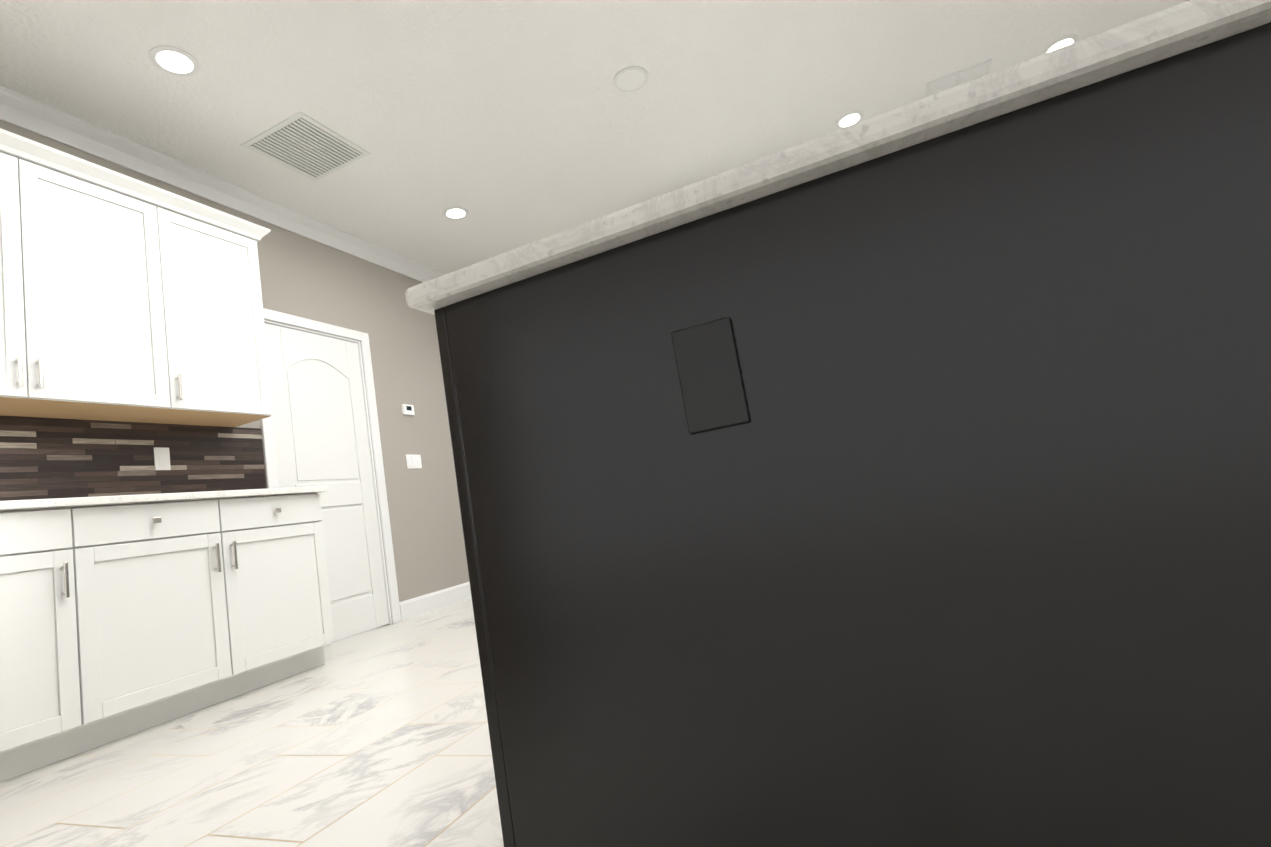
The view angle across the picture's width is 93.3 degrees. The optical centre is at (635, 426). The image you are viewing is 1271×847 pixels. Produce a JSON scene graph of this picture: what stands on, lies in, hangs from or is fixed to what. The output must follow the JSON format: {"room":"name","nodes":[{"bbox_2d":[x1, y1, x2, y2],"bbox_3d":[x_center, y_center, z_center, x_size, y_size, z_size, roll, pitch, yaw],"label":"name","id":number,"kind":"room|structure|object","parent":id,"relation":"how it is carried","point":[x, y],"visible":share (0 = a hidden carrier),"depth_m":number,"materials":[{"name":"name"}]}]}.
{"room":"kitchen","nodes":[
{"label":"kitchen","id":0,"kind":"room"},
{"bbox_2d":[0,120,468,623],"bbox_3d":[-2.300,-0.038,3.897,0.120,2.930,3.930,-12,-8,21],"label":"wall","id":1,"kind":"structure","parent":0,"point":[304,277],"depth_m":4.72,"materials":[{"name":"beige paint"}]},
{"bbox_2d":[0,132,191,422],"bbox_3d":[-2.700,-0.635,2.597,0.337,1.127,1.120,-12,-8,21],"label":"upper cabinet","id":2,"kind":"object","parent":1,"relation":"attached to","point":[124,298],"depth_m":2.71,"materials":[{"name":"white wood"}]},
{"bbox_2d":[0,415,266,500],"bbox_3d":[-2.603,0.190,2.840,0.012,0.455,1.768,-12,-8,21],"label":"backsplash","id":3,"kind":"structure","parent":1,"relation":"attached to","point":[47,458],"depth_m":2.96,"materials":[{"name":"brown tile"}]},
{"bbox_2d":[154,447,170,469],"bbox_3d":[-2.475,0.168,3.140,0.009,0.120,0.072,-12,-8,21],"label":"electrical outlet","id":4,"kind":"object","parent":3,"relation":"attached to","point":[162,458],"visible":1,"depth_m":3.12,"materials":[{"name":"white plastic"}]},
{"bbox_2d":[156,196,272,426],"bbox_3d":[-2.420,-0.598,3.272,0.337,1.127,0.592,-12,-8,21],"label":"upper cabinet","id":5,"kind":"object","parent":1,"relation":"attached to","point":[225,348],"depth_m":3.26,"materials":[{"name":"white wood"}]},
{"bbox_2d":[0,85,444,282],"bbox_3d":[-2.458,-1.440,3.975,0.095,0.115,3.810,-12,-8,21],"label":"crown molding","id":6,"kind":"structure","parent":1,"relation":"attached to","point":[33,115],"depth_m":3.49,"materials":[{"name":"white wood"}]},
{"bbox_2d":[264,323,388,640],"bbox_3d":[-2.067,0.367,4.079,0.102,2.089,0.750,-12,-8,21],"label":"door","id":7,"kind":"structure","parent":1,"relation":"in","point":[319,419],"depth_m":4.12,"materials":[{"name":"white wood"}]},
{"bbox_2d":[261,308,400,624],"bbox_3d":[-2.124,0.339,4.104,0.138,2.185,0.926,-12,-8,21],"label":"door frame","id":8,"kind":"structure","parent":1,"relation":"attached to","point":[270,457],"depth_m":4.39,"materials":[{"name":"white wood"}]},
{"bbox_2d":[401,404,414,415],"bbox_3d":[-1.847,-0.137,4.877,0.022,0.085,0.115,-12,-8,21],"label":"thermostat","id":9,"kind":"object","parent":1,"relation":"attached to","point":[407,409],"visible":0.98,"depth_m":4.86,"materials":[{"name":"white plastic"}]},
{"bbox_2d":[406,454,421,468],"bbox_3d":[-1.781,0.280,4.829,0.011,0.115,0.160,-12,-8,21],"label":"switch plate","id":10,"kind":"object","parent":1,"relation":"attached to","point":[413,461],"visible":1,"depth_m":4.82,"materials":[{"name":"white plastic"}]},
{"bbox_2d":[399,582,470,620],"bbox_3d":[-1.512,1.382,4.895,0.016,0.135,1.100,-12,-8,21],"label":"baseboard","id":11,"kind":"structure","parent":1,"relation":"attached to","point":[420,605],"depth_m":4.70,"materials":[{"name":"white wood"}]},
{"bbox_2d":[0,598,503,846],"bbox_3d":[0.847,0.930,3.509,13.500,0.100,17.100,-12,-8,21],"label":"floor","id":12,"kind":"structure","parent":0,"point":[378,737],"depth_m":1.73,"materials":[{"name":"tile"}]},
{"bbox_2d":[0,506,111,781],"bbox_3d":[-2.430,0.795,2.106,0.618,0.904,0.603,-12,-8,21],"label":"base cabinet","id":13,"kind":"object","parent":12,"relation":"on","point":[54,646],"depth_m":2.15,"materials":[{"name":"white wood"}]},
{"bbox_2d":[100,493,334,740],"bbox_3d":[-2.142,0.833,2.800,0.618,0.904,1.145,-12,-8,21],"label":"base cabinet","id":14,"kind":"object","parent":12,"relation":"on","point":[117,622],"depth_m":2.65,"materials":[{"name":"white wood"}]},
{"bbox_2d":[0,486,327,511],"bbox_3d":[-2.292,0.360,2.638,0.652,0.030,1.646,-12,-8,21],"label":"countertop","id":15,"kind":"structure","parent":14,"relation":"on","point":[17,505],"depth_m":2.47,"materials":[{"name":"stone"}]},
{"bbox_2d":[434,22,1270,846],"bbox_3d":[0.763,0.217,1.692,1.118,0.878,2.449,-12,-8,21],"label":"kitchen island","id":16,"kind":"object","parent":12,"relation":"on","point":[916,496],"visible":1,"depth_m":0.59,"materials":[{"name":"black wood"}]},
{"bbox_2d":[405,0,1270,315],"bbox_3d":[0.686,-0.223,1.776,1.135,0.030,2.537,-12,-8,21],"label":"island countertop","id":17,"kind":"structure","parent":16,"relation":"on","point":[1167,32],"depth_m":0.60,"materials":[{"name":"stone"}]},
{"bbox_2d":[0,0,1188,273],"bbox_3d":[0.345,-2.045,3.881,13.500,0.120,17.100,-12,-8,21],"label":"ceiling","id":18,"kind":"structure","parent":0,"point":[510,124],"depth_m":3.38,"materials":[{"name":"white paint"}]},
{"bbox_2d":[149,45,199,76],"bbox_3d":[-2.141,-1.696,2.790,0.190,0.007,0.190,-12,-8,21],"label":"recessed light","id":19,"kind":"object","parent":18,"relation":"in","point":[171,60],"visible":1,"depth_m":2.78,"materials":[{"name":"white"}]},
{"bbox_2d":[241,112,370,180],"bbox_3d":[-1.933,-1.634,3.546,0.480,0.012,0.480,-12,-8,21],"label":"ceiling vent","id":20,"kind":"object","parent":18,"relation":"in","point":[303,144],"visible":1,"depth_m":3.52,"materials":[{"name":"white metal"}]},
{"bbox_2d":[443,206,468,219],"bbox_3d":[-1.356,-1.611,4.530,0.190,0.007,0.190,-12,-8,21],"label":"recessed light","id":21,"kind":"object","parent":18,"relation":"in","point":[455,213],"visible":1,"depth_m":4.52,"materials":[{"name":"white"}]},
{"bbox_2d":[613,66,647,91],"bbox_3d":[-0.026,-1.974,3.413,0.200,0.009,0.200,-12,-8,21],"label":"ceiling speaker","id":22,"kind":"object","parent":18,"relation":"attached to","point":[630,78],"visible":1,"depth_m":3.40,"materials":[{"name":"white plastic"}]},
{"bbox_2d":[835,111,863,128],"bbox_3d":[1.490,-2.135,4.180,0.190,0.007,0.190,-12,-8,21],"label":"recessed light","id":23,"kind":"object","parent":18,"relation":"in","point":[848,119],"visible":0.85,"depth_m":4.17,"materials":[{"name":"white"}]},
{"bbox_2d":[925,59,991,96],"bbox_3d":[2.101,-2.270,3.913,0.380,0.010,0.150,-12,-8,21],"label":"ceiling vent","id":24,"kind":"object","parent":18,"relation":"in","point":[958,77],"visible":1,"depth_m":3.90,"materials":[{"name":"white metal"}]},
{"bbox_2d":[1042,35,1078,53],"bbox_3d":[2.668,-2.385,3.771,0.190,0.007,0.190,-12,-8,21],"label":"recessed light","id":25,"kind":"object","parent":18,"relation":"in","point":[1063,42],"visible":0.48,"depth_m":3.73,"materials":[{"name":"white"}]}
]}

